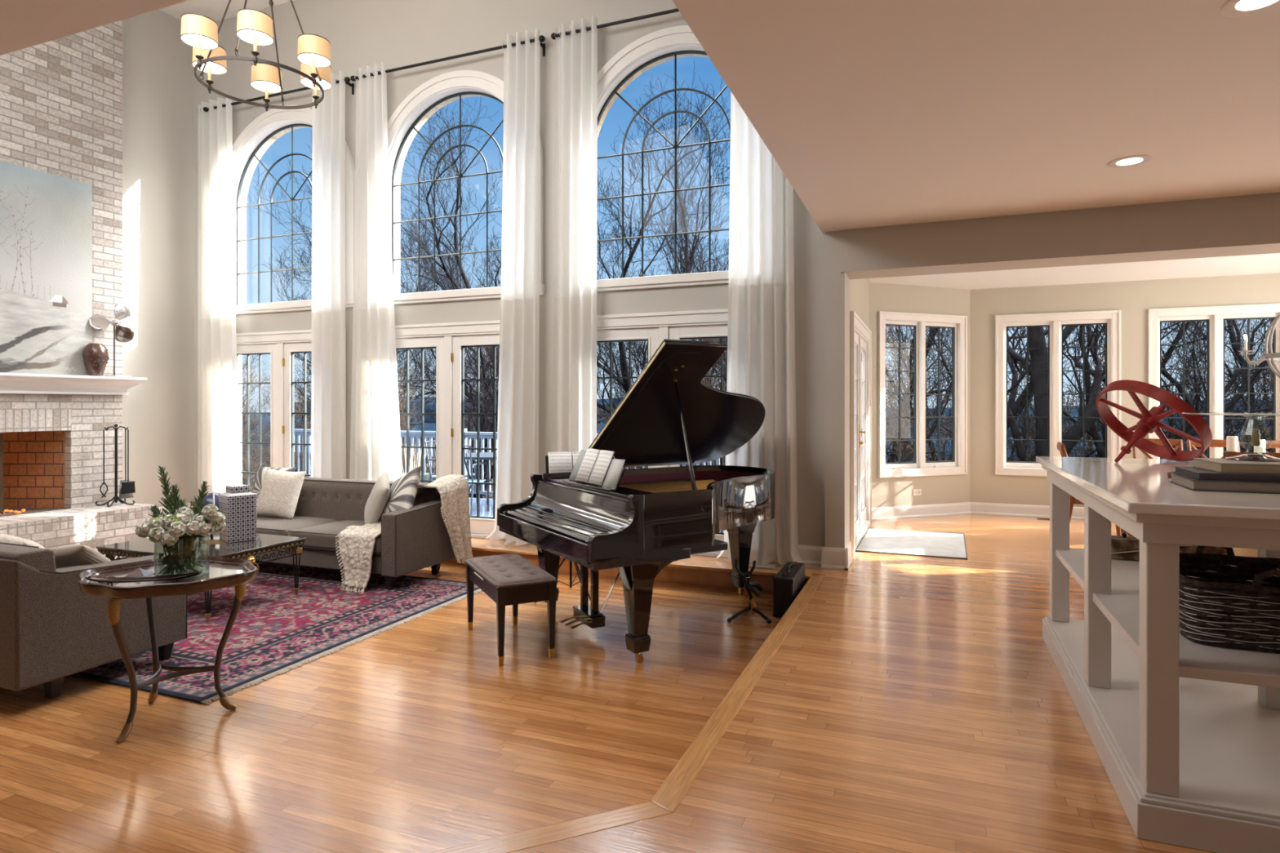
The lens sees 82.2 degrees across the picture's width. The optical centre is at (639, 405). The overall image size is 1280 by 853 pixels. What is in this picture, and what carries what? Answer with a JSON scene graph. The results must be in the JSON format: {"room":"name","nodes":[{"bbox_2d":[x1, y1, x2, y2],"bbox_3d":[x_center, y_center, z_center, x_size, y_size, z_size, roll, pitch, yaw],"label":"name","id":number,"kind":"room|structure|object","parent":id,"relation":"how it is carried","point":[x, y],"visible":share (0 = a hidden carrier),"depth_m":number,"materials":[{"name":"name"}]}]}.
{"room":"living room","nodes":[
{"label":"living room","id":0,"kind":"room"},
{"bbox_2d":[122,8,194,508],"bbox_3d":[-7.224,-1.470,4.720,0.280,6.400,9.600,0,0,22],"label":"wall","id":1,"kind":"structure","parent":0,"point":[158,70],"depth_m":8.48,"materials":[{"name":"paint"}]},
{"bbox_2d":[159,0,293,22],"bbox_3d":[-2.813,-4.675,5.487,8.100,0.190,4.900,0,0,22],"label":"ceiling","id":2,"kind":"structure","parent":0,"point":[215,10],"depth_m":8.43,"materials":[{"name":"white paint"}]},
{"bbox_2d":[180,0,331,111],"bbox_3d":[-3.034,-3.568,5.877,1.126,2.024,1.118,0,0,22],"label":"chandelier","id":3,"kind":"object","parent":2,"relation":"hanging from","point":[255,27],"visible":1,"depth_m":5.75,"materials":[{"name":"beige fabric"}]},
{"bbox_2d":[0,557,781,852],"bbox_3d":[-3.092,1.620,4.926,7.800,0.220,5.050,0,0,22],"label":"floor","id":4,"kind":"structure","parent":0,"point":[412,736],"depth_m":3.30,"materials":[{"name":"brown wood"}]},
{"bbox_2d":[0,19,157,559],"bbox_3d":[-5.994,-1.534,6.651,1.190,6.088,2.698,0,0,22],"label":"fireplace","id":5,"kind":"object","parent":4,"relation":"on","point":[61,99],"visible":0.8,"depth_m":7.34,"materials":[{"name":"brick"}]},
{"bbox_2d":[0,160,92,375],"bbox_3d":[-5.901,-1.270,6.639,0.031,1.940,1.745,0,0,22],"label":"painting","id":6,"kind":"object","parent":5,"relation":"on","point":[46,219],"visible":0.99,"depth_m":7.04,"materials":[{"name":"paint"}]},
{"bbox_2d":[82,342,109,376],"bbox_3d":[-5.503,-0.457,7.414,0.213,0.330,0.208,0,0,22],"label":"vase","id":7,"kind":"object","parent":5,"relation":"on","point":[95,357],"visible":0.96,"depth_m":7.35,"materials":[{"name":"brown ceramic"}]},
{"bbox_2d":[88,303,134,377],"bbox_3d":[-5.445,-0.676,7.559,0.131,0.768,0.376,0,0,27],"label":"sculpture","id":8,"kind":"object","parent":5,"relation":"on","point":[122,334],"visible":0.98,"depth_m":7.60,"materials":[{"name":"silver metal"}]},
{"bbox_2d":[78,555,257,743],"bbox_3d":[-2.275,1.154,3.549,0.702,0.713,0.686,0,0,37],"label":"tray table","id":9,"kind":"object","parent":4,"relation":"on","point":[224,572],"visible":0.91,"depth_m":3.49,"materials":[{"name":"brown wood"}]},
{"bbox_2d":[84,570,201,586],"bbox_3d":[-2.275,0.800,3.369,0.462,0.054,0.086,0,0,-14],"label":"dish","id":10,"kind":"object","parent":9,"relation":"on","point":[153,578],"visible":0.98,"depth_m":3.37,"materials":[{"name":"glass"}]},
{"bbox_2d":[134,465,226,579],"bbox_3d":[-2.228,0.561,3.583,0.342,0.531,0.347,0,0,39],"label":"flower vase","id":11,"kind":"object","parent":9,"relation":"on","point":[184,522],"visible":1,"depth_m":3.54,"materials":[{"name":"clear glass"}]},
{"bbox_2d":[69,560,482,704],"bbox_3d":[-3.183,1.504,5.491,3.222,0.012,2.611,0,0,22],"label":"area rug","id":12,"kind":"object","parent":4,"relation":"on","point":[275,630],"visible":0.54,"depth_m":5.06,"materials":[{"name":"fabric"}]},
{"bbox_2d":[0,542,186,698],"bbox_3d":[-3.931,1.113,4.377,2.351,0.785,0.878,0,0,22],"label":"sofa","id":13,"kind":"object","parent":12,"relation":"on","point":[51,631],"visible":0.94,"depth_m":3.71,"materials":[{"name":"grey fabric"}]},
{"bbox_2d":[45,545,111,568],"bbox_3d":[-3.125,0.925,4.115,0.483,0.354,0.334,0,0,14],"label":"throw pillow","id":14,"kind":"object","parent":13,"relation":"on","point":[73,555],"visible":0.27,"depth_m":3.95,"materials":[{"name":"beige fabric"}]},
{"bbox_2d":[96,532,306,622],"bbox_3d":[-3.334,1.274,5.608,1.203,0.448,0.903,0,0,22],"label":"coffee table","id":15,"kind":"object","parent":12,"relation":"on","point":[264,543],"visible":0.52,"depth_m":5.49,"materials":[{"name":"glass"}]},
{"bbox_2d":[218,484,257,542],"bbox_3d":[-3.133,0.839,5.712,0.210,0.425,0.210,0,0,42],"label":"lidded jar","id":16,"kind":"object","parent":15,"relation":"on","point":[237,504],"visible":0.99,"depth_m":5.64,"materials":[{"name":"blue ceramic"}]},
{"bbox_2d":[190,476,456,590],"bbox_3d":[-2.888,1.113,6.714,2.351,0.785,0.878,0,0,22],"label":"sofa","id":17,"kind":"object","parent":12,"relation":"on","point":[416,538],"visible":0.62,"depth_m":6.35,"materials":[{"name":"grey fabric"}]},
{"bbox_2d":[256,468,306,519],"bbox_3d":[-3.410,0.840,6.943,0.488,0.463,0.218,0,0,18],"label":"throw pillow","id":18,"kind":"object","parent":17,"relation":"on","point":[280,491],"visible":0.98,"depth_m":6.87,"materials":[{"name":"beige fabric"}]},
{"bbox_2d":[256,515,338,536],"bbox_3d":[-3.401,1.139,6.816,1.022,0.161,0.685,0,0,22],"label":"seat cushion","id":19,"kind":"object","parent":17,"relation":"on","point":[264,524],"depth_m":6.63,"materials":[{"name":"grey fabric"}]},
{"bbox_2d":[288,520,381,553],"bbox_3d":[-2.446,1.139,6.434,1.022,0.161,0.685,0,0,22],"label":"seat cushion","id":20,"kind":"object","parent":17,"relation":"on","point":[320,538],"depth_m":6.22,"materials":[{"name":"grey fabric"}]},
{"bbox_2d":[335,520,381,592],"bbox_3d":[-2.252,1.259,6.149,0.412,0.508,0.534,0,0,27],"label":"knit throw","id":21,"kind":"object","parent":17,"relation":"on","point":[356,544],"visible":0.84,"depth_m":5.96,"materials":[{"name":"beige fabric"}]},
{"bbox_2d":[364,470,390,524],"bbox_3d":[-2.321,0.845,6.475,0.211,0.513,0.538,0,0,-21],"label":"throw pillow","id":22,"kind":"object","parent":17,"relation":"on","point":[378,498],"visible":0.98,"depth_m":6.32,"materials":[{"name":"beige fabric"}]},
{"bbox_2d":[383,465,421,513],"bbox_3d":[-2.076,0.795,6.388,0.583,0.549,0.252,0,0,43],"label":"throw pillow","id":23,"kind":"object","parent":17,"relation":"on","point":[402,494],"visible":0.79,"depth_m":6.29,"materials":[{"name":"fabric"}]},
{"bbox_2d":[416,474,472,564],"bbox_3d":[-1.795,1.056,6.603,0.493,0.826,0.447,0,0,22],"label":"knit throw","id":24,"kind":"object","parent":17,"relation":"on","point":[453,490],"visible":0.9,"depth_m":6.55,"materials":[{"name":"beige fabric"}]},
{"bbox_2d":[465,554,557,666],"bbox_3d":[-0.837,1.261,4.657,0.380,0.497,0.816,0,0,-26],"label":"piano bench","id":25,"kind":"object","parent":4,"relation":"on","point":[508,580],"visible":1,"depth_m":4.38,"materials":[{"name":"black leather"}]},
{"bbox_2d":[467,554,555,586],"bbox_3d":[-0.835,1.030,4.658,0.356,0.035,0.796,0,0,-26],"label":"cushion","id":26,"kind":"object","parent":25,"relation":"on","point":[505,570],"depth_m":4.50,"materials":[{"name":"brown leather"}]},
{"bbox_2d":[430,801,672,852],"bbox_3d":[-0.656,1.342,2.115,1.620,0.026,0.100,0,0,-23],"label":"trim","id":27,"kind":"structure","parent":4,"relation":"on","point":[519,841],"depth_m":2.29,"materials":[{"name":"brown wood"}]},
{"bbox_2d":[536,455,590,602],"bbox_3d":[-0.515,0.951,5.728,0.491,1.118,0.428,0,0,17],"label":"music stand","id":28,"kind":"object","parent":4,"relation":"on","point":[571,585],"visible":0.18,"depth_m":5.65,"materials":[{"name":"black metal"}]},
{"bbox_2d":[548,451,580,473],"bbox_3d":[-0.520,0.467,5.687,0.375,0.209,0.082,0,0,-13],"label":"sheet music","id":29,"kind":"object","parent":28,"relation":"on","point":[558,462],"visible":0.4,"depth_m":5.68,"materials":[{"name":"white paper"}]},
{"bbox_2d":[497,338,775,662],"bbox_3d":[0.237,0.547,5.220,2.189,1.926,1.602,0,0,-31],"label":"grand piano","id":30,"kind":"object","parent":4,"relation":"on","point":[653,518],"visible":0.96,"depth_m":4.95,"materials":[{"name":"black wood"}]},
{"bbox_2d":[575,448,615,485],"bbox_3d":[-0.309,0.407,4.894,0.115,0.223,0.385,0,0,-31],"label":"book","id":31,"kind":"object","parent":30,"relation":"on","point":[594,467],"visible":1,"depth_m":4.87,"materials":[{"name":"white paper"}]},
{"bbox_2d":[544,476,650,498],"bbox_3d":[-0.281,0.545,4.879,0.200,0.020,1.320,0,0,-31],"label":"shelf","id":32,"kind":"object","parent":30,"relation":"attached to","point":[623,492],"depth_m":4.71,"materials":[{"name":"black wood"}]},
{"bbox_2d":[727,559,771,623],"bbox_3d":[0.760,1.302,5.215,0.307,0.416,0.324,0,0,2],"label":"guitar stand","id":33,"kind":"object","parent":4,"relation":"on","point":[748,585],"visible":1,"depth_m":5.19,"materials":[{"name":"black metal"}]},
{"bbox_2d":[773,561,804,617],"bbox_3d":[1.113,1.346,5.455,0.145,0.322,0.588,0,0,21],"label":"briefcase","id":34,"kind":"object","parent":4,"relation":"on","point":[788,583],"visible":0.91,"depth_m":5.20,"materials":[{"name":"black leather"}]},
{"bbox_2d":[240,53,708,304],"bbox_3d":[-1.812,-2.270,7.640,6.960,2.480,0.100,0,0,22],"label":"window trim","id":35,"kind":"structure","parent":0,"point":[260,152],"depth_m":7.99,"materials":[{"name":"paint"}]},
{"bbox_2d":[194,0,825,546],"bbox_3d":[-1.974,-1.520,7.613,7.680,6.300,0.170,0,0,22],"label":"wall","id":36,"kind":"structure","parent":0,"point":[362,33],"depth_m":7.34,"materials":[{"name":"paint"}]},
{"bbox_2d":[203,76,354,111],"bbox_3d":[-4.086,-3.440,8.269,2.190,0.120,0.179,0,0,22],"label":"curtain rod","id":37,"kind":"object","parent":36,"relation":"attached to","point":[347,79],"visible":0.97,"depth_m":8.14,"materials":[{"name":"black metal"}]},
{"bbox_2d":[195,97,240,495],"bbox_3d":[-4.866,-1.115,8.523,0.761,4.879,0.126,0,0,22],"label":"curtain","id":38,"kind":"object","parent":37,"relation":"hanging from","point":[219,443],"visible":0.96,"depth_m":8.52,"materials":[{"name":"white fabric"}]},
{"bbox_2d":[311,71,346,479],"bbox_3d":[-3.357,-1.115,7.913,0.534,4.879,0.117,0,0,25],"label":"curtain","id":39,"kind":"object","parent":37,"relation":"hanging from","point":[328,380],"visible":0.86,"depth_m":7.89,"materials":[{"name":"white fabric"}]},
{"bbox_2d":[235,328,346,485],"bbox_3d":[-4.083,0.245,8.453,1.940,2.170,0.236,0,0,22],"label":"door","id":40,"kind":"structure","parent":36,"relation":"attached to","point":[282,346],"depth_m":8.38,"materials":[{"name":"white wood"}]},
{"bbox_2d":[232,104,355,314],"bbox_3d":[-4.027,-2.228,8.375,2.100,2.325,0.171,0,0,22],"label":"window","id":41,"kind":"structure","parent":36,"relation":"attached to","point":[273,121],"depth_m":8.43,"materials":[{"name":"white wood"}]},
{"bbox_2d":[350,35,545,81],"bbox_3d":[-1.964,-3.440,7.421,2.340,0.120,0.179,0,0,22],"label":"curtain rod","id":42,"kind":"object","parent":36,"relation":"attached to","point":[541,37],"visible":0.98,"depth_m":7.29,"materials":[{"name":"black metal"}]},
{"bbox_2d":[349,62,402,481],"bbox_3d":[-2.766,-1.115,7.678,0.731,4.879,0.088,0,0,22],"label":"curtain","id":43,"kind":"object","parent":42,"relation":"hanging from","point":[375,449],"visible":0.8,"depth_m":7.68,"materials":[{"name":"white fabric"}]},
{"bbox_2d":[484,28,540,545],"bbox_3d":[-1.219,-1.119,7.012,0.610,4.872,0.196,0,0,22],"label":"curtain","id":44,"kind":"object","parent":42,"relation":"hanging from","point":[517,426],"visible":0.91,"depth_m":7.02,"materials":[{"name":"white fabric"}]},
{"bbox_2d":[395,320,506,540],"bbox_3d":[-1.938,0.245,7.595,1.940,2.170,0.236,0,0,22],"label":"door","id":45,"kind":"structure","parent":36,"relation":"attached to","point":[450,340],"depth_m":7.50,"materials":[{"name":"white wood"}]},
{"bbox_2d":[387,70,544,304],"bbox_3d":[-1.883,-2.228,7.517,2.100,2.325,0.171,0,0,22],"label":"window","id":46,"kind":"structure","parent":36,"relation":"attached to","point":[438,89],"depth_m":7.57,"materials":[{"name":"white wood"}]},
{"bbox_2d":[551,8,679,39],"bbox_3d":[0.296,-3.440,6.516,2.390,0.120,0.179,0,0,22],"label":"curtain rod","id":47,"kind":"object","parent":36,"relation":"attached to","point":[676,10],"visible":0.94,"depth_m":6.61,"materials":[{"name":"black metal"}]},
{"bbox_2d":[551,15,597,455],"bbox_3d":[-0.605,-1.115,6.824,0.473,4.879,0.112,0,0,26],"label":"curtain","id":48,"kind":"object","parent":47,"relation":"hanging from","point":[574,402],"visible":0.83,"depth_m":6.81,"materials":[{"name":"white fabric"}]},
{"bbox_2d":[715,91,802,565],"bbox_3d":[0.986,-1.119,6.106,0.760,4.872,0.225,0,0,20],"label":"curtain","id":49,"kind":"object","parent":47,"relation":"hanging from","point":[761,332],"visible":0.66,"depth_m":6.15,"materials":[{"name":"white fabric"}]},
{"bbox_2d":[596,308,728,557],"bbox_3d":[0.244,0.245,6.722,1.940,2.170,0.236,0,0,22],"label":"door","id":50,"kind":"structure","parent":36,"relation":"attached to","point":[653,328],"depth_m":6.65,"materials":[{"name":"white wood"}]},
{"bbox_2d":[596,25,730,291],"bbox_3d":[0.299,-2.228,6.645,2.100,2.325,0.171,0,0,22],"label":"window","id":51,"kind":"structure","parent":36,"relation":"attached to","point":[651,47],"depth_m":6.70,"materials":[{"name":"white wood"}]},
{"bbox_2d":[775,544,822,564],"bbox_3d":[1.353,1.255,6.175,0.426,0.150,0.028,0,0,22],"label":"baseboard","id":52,"kind":"structure","parent":36,"relation":"attached to","point":[809,554],"depth_m":6.14,"materials":[{"name":"white"}]},
{"bbox_2d":[441,545,812,595],"bbox_3d":[-2.934,1.480,4.943,7.520,0.260,4.800,0,0,22],"label":"trim","id":53,"kind":"structure","parent":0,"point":[677,576],"depth_m":6.13,"materials":[{"name":"brown wood"}]},
{"bbox_2d":[650,574,825,813],"bbox_3d":[0.738,1.342,4.094,0.100,0.026,3.626,0,0,22],"label":"trim","id":54,"kind":"structure","parent":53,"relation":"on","point":[670,794],"depth_m":3.16,"materials":[{"name":"brown wood"}]},
{"bbox_2d":[0,0,1279,289],"bbox_3d":[0.139,-1.545,3.714,14.700,0.250,13.200,0,0,22],"label":"ceiling","id":55,"kind":"structure","parent":0,"point":[875,113],"depth_m":3.43,"materials":[{"name":"white paint"}]},
{"bbox_2d":[1220,0,1279,17],"bbox_3d":[2.169,-1.417,2.568,0.216,0.007,0.216,0,0,22],"label":"recessed light","id":56,"kind":"object","parent":55,"relation":"in","point":[1233,8],"visible":1,"depth_m":2.61,"materials":[{"name":"white"}]},
{"bbox_2d":[1238,313,1279,377],"bbox_3d":[5.905,-0.794,6.524,1.011,1.252,0.984,0,0,22],"label":"orb chandelier","id":57,"kind":"object","parent":55,"relation":"hanging from","point":[1275,356],"visible":1,"depth_m":6.59,"materials":[{"name":"grey metal"}]},
{"bbox_2d":[825,230,848,548],"bbox_3d":[1.655,0.105,6.145,0.156,3.050,0.360,0,0,22],"label":"wall","id":58,"kind":"structure","parent":0,"point":[837,282],"depth_m":5.99,"materials":[{"name":"paint"}]},
{"bbox_2d":[821,546,848,569],"bbox_3d":[1.583,1.245,5.965,0.212,0.170,0.028,0,0,22],"label":"baseboard","id":59,"kind":"structure","parent":58,"relation":"attached to","point":[832,557],"depth_m":5.96,"materials":[{"name":"white"}]},
{"bbox_2d":[471,513,1213,852],"bbox_3d":[0.069,1.480,3.672,14.600,0.300,12.870,0,0,22],"label":"floor","id":60,"kind":"structure","parent":0,"point":[913,704],"depth_m":2.99,"materials":[{"name":"brown wood"}]},
{"bbox_2d":[855,528,967,559],"bbox_3d":[2.643,1.324,7.106,0.960,0.011,1.327,0,0,22],"label":"door mat","id":61,"kind":"object","parent":60,"relation":"on","point":[915,543],"visible":0.99,"depth_m":7.02,"materials":[{"name":"grey fabric"}]},
{"bbox_2d":[1035,456,1279,852],"bbox_3d":[2.267,0.792,3.083,0.820,1.076,2.170,0,0,22],"label":"kitchen island","id":62,"kind":"object","parent":60,"relation":"on","point":[1184,733],"depth_m":2.43,"materials":[{"name":"white wood"}]},
{"bbox_2d":[1035,456,1279,519],"bbox_3d":[2.267,0.311,3.083,0.820,0.033,2.170,0,0,22],"label":"island countertop","id":63,"kind":"structure","parent":62,"relation":"on","point":[1135,486],"depth_m":2.51,"materials":[{"name":"white wood"}]},
{"bbox_2d":[1096,379,1212,462],"bbox_3d":[2.642,0.083,3.790,0.462,0.425,0.515,0,0,22],"label":"decorative sculpture","id":64,"kind":"object","parent":63,"relation":"on","point":[1150,421],"visible":0.99,"depth_m":3.75,"materials":[{"name":"paint"}]},
{"bbox_2d":[1169,472,1279,493],"bbox_3d":[2.159,0.277,2.583,0.420,0.036,0.310,0,0,24],"label":"book","id":65,"kind":"object","parent":63,"relation":"on","point":[1188,482],"visible":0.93,"depth_m":2.49,"materials":[{"name":"grey paper"}]},
{"bbox_2d":[1173,466,1279,483],"bbox_3d":[2.165,0.245,2.586,0.400,0.026,0.300,0,0,23],"label":"book","id":66,"kind":"object","parent":65,"relation":"on","point":[1194,473],"visible":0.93,"depth_m":2.50,"materials":[{"name":"grey paper"}]},
{"bbox_2d":[1192,457,1279,474],"bbox_3d":[2.201,0.215,2.582,0.345,0.034,0.270,0,0,21],"label":"book","id":67,"kind":"object","parent":66,"relation":"on","point":[1215,464],"visible":0.96,"depth_m":2.51,"materials":[{"name":"beige paper"}]},
{"bbox_2d":[1181,412,1279,461],"bbox_3d":[2.233,0.113,2.661,0.434,0.171,0.434,0,0,22],"label":"cake stand","id":68,"kind":"object","parent":67,"relation":"on","point":[1255,435],"visible":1,"depth_m":2.65,"materials":[{"name":"clear glass"}]},
{"bbox_2d":[1048,616,1279,819],"bbox_3d":[2.267,1.215,3.083,0.712,0.030,2.052,0,0,22],"label":"shelf","id":69,"kind":"object","parent":62,"relation":"attached to","point":[1229,738],"depth_m":2.67,"materials":[{"name":"grey paint"}]},
{"bbox_2d":[1055,548,1279,688],"bbox_3d":[2.267,0.818,3.083,0.660,0.035,2.000,0,0,22],"label":"shelf","id":70,"kind":"object","parent":62,"relation":"attached to","point":[1120,605],"depth_m":2.39,"materials":[{"name":"grey paint"}]},
{"bbox_2d":[1111,535,1231,565],"bbox_3d":[2.688,0.744,3.758,0.520,0.110,0.152,0,0,25],"label":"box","id":71,"kind":"object","parent":62,"relation":"on","point":[1127,548],"visible":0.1,"depth_m":3.76,"materials":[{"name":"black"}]},
{"bbox_2d":[1179,545,1279,653],"bbox_3d":[2.141,0.661,2.606,0.496,0.278,0.576,0,0,22],"label":"woven basket","id":72,"kind":"object","parent":62,"relation":"on","point":[1223,608],"visible":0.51,"depth_m":2.42,"materials":[{"name":"black wicker"}]},
{"bbox_2d":[848,278,869,540],"bbox_3d":[2.142,0.080,7.388,0.130,3.100,2.410,0,0,22],"label":"wall","id":73,"kind":"structure","parent":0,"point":[859,289],"depth_m":7.27,"materials":[{"name":"paint"}]},
{"bbox_2d":[849,311,871,554],"bbox_3d":[2.183,0.245,7.501,0.263,2.170,2.020,0,0,22],"label":"door","id":74,"kind":"structure","parent":73,"relation":"attached to","point":[860,336],"depth_m":7.43,"materials":[{"name":"white wood"}]},
{"bbox_2d":[869,282,969,507],"bbox_3d":[3.330,0.080,8.806,1.501,3.100,0.130,0,0,-20],"label":"wall","id":75,"kind":"structure","parent":0,"point":[943,489],"depth_m":8.71,"materials":[{"name":"paint"}]},
{"bbox_2d":[871,502,971,520],"bbox_3d":[3.358,1.260,8.732,1.501,0.140,0.028,0,0,-20],"label":"baseboard","id":76,"kind":"structure","parent":75,"relation":"attached to","point":[952,508],"depth_m":8.72,"materials":[{"name":"white wood"}]},
{"bbox_2d":[878,311,967,478],"bbox_3d":[3.362,-0.122,8.795,1.300,1.935,0.154,0,0,-21],"label":"window","id":77,"kind":"structure","parent":75,"relation":"in","point":[957,465],"depth_m":8.77,"materials":[{"name":"white wood"}]},
{"bbox_2d":[840,191,1279,279],"bbox_3d":[4.460,-1.255,5.023,5.950,0.350,0.400,0,0,22],"label":"wall header","id":78,"kind":"structure","parent":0,"point":[1242,224],"depth_m":5.36,"materials":[{"name":"paint"}]},
{"bbox_2d":[969,273,1279,506],"bbox_3d":[5.788,0.080,8.385,3.680,3.100,0.130,0,0,22],"label":"wall","id":79,"kind":"structure","parent":0,"point":[1134,299],"depth_m":8.65,"materials":[{"name":"paint"}]},
{"bbox_2d":[970,502,1084,519],"bbox_3d":[5.759,1.260,8.312,3.680,0.140,0.028,0,0,22],"label":"baseboard","id":80,"kind":"structure","parent":79,"relation":"attached to","point":[976,508],"depth_m":8.80,"materials":[{"name":"white wood"}]},
{"bbox_2d":[995,310,1121,476],"bbox_3d":[4.932,-0.122,8.704,1.300,1.935,0.154,0,0,22],"label":"window","id":81,"kind":"structure","parent":79,"relation":"in","point":[1112,319],"depth_m":8.68,"materials":[{"name":"white wood"}]},
{"bbox_2d":[1147,303,1279,458],"bbox_3d":[6.383,-0.122,8.123,1.300,1.935,0.154,0,0,22],"label":"window","id":82,"kind":"structure","parent":79,"relation":"in","point":[1215,316],"depth_m":8.10,"materials":[{"name":"white wood"}]},
{"label":"outside","id":83,"kind":"structure","parent":0,"visible":0},
{"bbox_2d":[294,396,1272,437],"bbox_3d":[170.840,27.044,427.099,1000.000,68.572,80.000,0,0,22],"label":"hills","id":84,"kind":"structure","parent":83,"point":[606,400],"depth_m":486.79,"materials":[{"name":"brown plant"}]},
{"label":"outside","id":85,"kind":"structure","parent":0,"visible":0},
{"bbox_2d":[241,411,1271,484],"bbox_3d":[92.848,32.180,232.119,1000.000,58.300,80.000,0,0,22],"label":"hills","id":86,"kind":"structure","parent":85,"point":[425,426],"depth_m":306.75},
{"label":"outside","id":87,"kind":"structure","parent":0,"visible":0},
{"bbox_2d":[468,497,724,532],"bbox_3d":[-2.350,1.442,9.540,9.550,0.055,2.930,0,0,22],"label":"floor","id":88,"kind":"structure","parent":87,"point":[483,506],"depth_m":10.08,"materials":[{"name":"white snow"}]},
{"bbox_2d":[294,428,725,494],"bbox_3d":[-1.834,0.885,10.804,9.570,1.060,0.100,0,0,22],"label":"deck railing","id":89,"kind":"object","parent":88,"relation":"on","point":[430,434],"visible":0.09,"depth_m":11.36,"materials":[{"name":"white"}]},
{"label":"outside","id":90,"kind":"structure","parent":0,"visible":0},
{"bbox_3d":[14.930,6.039,37.325,140.000,7.870,60.000,0,0,22],"label":"ground","id":91,"kind":"structure","parent":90,"visible":0},
{"bbox_2d":[247,132,495,445],"bbox_3d":[-6.206,-1.483,17.569,5.602,11.875,6.422,0,0,-26],"label":"bare tree","id":92,"kind":"object","parent":91,"relation":"on","point":[415,368],"visible":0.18,"depth_m":17.49,"materials":[{"name":"grey plant"}]},
{"bbox_2d":[294,206,475,416],"bbox_3d":[-7.874,-1.708,24.476,6.608,11.184,5.228,0,0,1],"label":"bare tree","id":93,"kind":"object","parent":91,"relation":"on","point":[422,278],"visible":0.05,"depth_m":24.32,"materials":[{"name":"grey plant"}]},
{"bbox_2d":[397,96,499,426],"bbox_3d":[-4.421,-1.437,17.552,6.608,11.184,5.228,0,0,-2],"label":"bare tree","id":94,"kind":"object","parent":91,"relation":"on","point":[455,286],"visible":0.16,"depth_m":16.92,"materials":[{"name":"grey plant"}]},
{"bbox_2d":[398,103,502,423],"bbox_3d":[-4.971,-2.956,21.459,5.626,12.881,4.989,0,0,-5],"label":"bare tree","id":95,"kind":"object","parent":91,"relation":"on","point":[454,223],"visible":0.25,"depth_m":20.69,"materials":[{"name":"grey plant"}]},
{"bbox_2d":[408,126,614,497],"bbox_3d":[-2.341,-1.030,13.996,3.992,10.305,4.501,0,0,-24],"label":"bare tree","id":96,"kind":"object","parent":91,"relation":"on","point":[486,385],"visible":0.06,"depth_m":13.51,"materials":[{"name":"grey plant"}]},
{"bbox_2d":[464,62,730,468],"bbox_3d":[-0.345,-1.157,14.300,4.967,10.625,6.277,0,0,37],"label":"bare tree","id":97,"kind":"object","parent":91,"relation":"on","point":[623,366],"visible":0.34,"depth_m":13.72,"materials":[{"name":"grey plant"}]},
{"bbox_2d":[598,90,730,462],"bbox_3d":[1.700,-1.501,16.184,6.238,11.536,5.442,0,0,-36],"label":"bare tree","id":98,"kind":"object","parent":91,"relation":"on","point":[713,132],"visible":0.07,"depth_m":16.95,"materials":[{"name":"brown plant"}]},
{"bbox_2d":[624,73,730,390],"bbox_3d":[1.701,-1.528,15.222,4.490,11.593,5.064,0,0,-20],"label":"bare tree","id":99,"kind":"object","parent":91,"relation":"on","point":[686,270],"visible":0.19,"depth_m":15.14,"materials":[{"name":"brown plant"}]},
{"bbox_2d":[241,325,1272,498],"bbox_3d":[-0.537,1.355,15.649,33.824,6.747,9.376,0,0,22],"label":"trees","id":100,"kind":"object","parent":91,"relation":"on","point":[253,458],"visible":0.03,"depth_m":13.87,"materials":[{"name":"grey plant"}]},
{"bbox_2d":[885,332,1031,462],"bbox_3d":[4.045,0.339,12.800,5.196,7.915,2.796,0,0,2],"label":"bare tree","id":101,"kind":"object","parent":91,"relation":"on","point":[935,424],"visible":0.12,"depth_m":12.20,"materials":[{"name":"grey plant"}]},
{"bbox_2d":[885,325,1033,462],"bbox_3d":[7.133,-1.474,15.629,5.647,12.079,7.136,0,0,-9],"label":"bare tree","id":102,"kind":"object","parent":91,"relation":"on","point":[945,340],"visible":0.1,"depth_m":16.30,"materials":[{"name":"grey plant"}]},
{"bbox_2d":[885,325,1188,462],"bbox_3d":[6.969,-0.076,12.909,6.580,9.124,3.759,0,0,-15],"label":"bare tree","id":103,"kind":"object","parent":91,"relation":"on","point":[1065,330],"visible":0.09,"depth_m":12.87,"materials":[{"name":"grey plant"}]},
{"bbox_2d":[885,319,1272,461],"bbox_3d":[7.338,-0.139,11.110,6.580,9.124,3.759,0,0,-9],"label":"bare tree","id":104,"kind":"object","parent":91,"relation":"on","point":[1076,431],"visible":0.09,"depth_m":10.95,"materials":[{"name":"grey plant"}]},
{"bbox_2d":[903,318,1272,462],"bbox_3d":[6.497,-0.852,11.274,6.928,10.553,3.727,0,0,8],"label":"bare tree","id":105,"kind":"object","parent":91,"relation":"on","point":[1038,360],"visible":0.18,"depth_m":11.03,"materials":[{"name":"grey plant"}]},
{"bbox_2d":[1007,318,1272,457],"bbox_3d":[7.649,-0.502,11.035,6.582,10.026,3.541,0,0,-7],"label":"bare tree","id":106,"kind":"object","parent":91,"relation":"on","point":[1100,449],"visible":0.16,"depth_m":11.11,"materials":[{"name":"grey plant"}]},
{"bbox_2d":[1062,320,1272,453],"bbox_3d":[10.227,-0.470,10.151,7.311,10.137,4.176,0,0,-1],"label":"bare tree","id":107,"kind":"object","parent":91,"relation":"on","point":[1188,401],"visible":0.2,"depth_m":10.86,"materials":[{"name":"grey plant"}]},
{"bbox_2d":[1160,318,1272,457],"bbox_3d":[11.710,-0.603,13.461,5.335,11.310,6.116,0,0,13],"label":"bare tree","id":108,"kind":"object","parent":91,"relation":"on","point":[1237,329],"visible":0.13,"depth_m":13.52,"materials":[{"name":"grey plant"}]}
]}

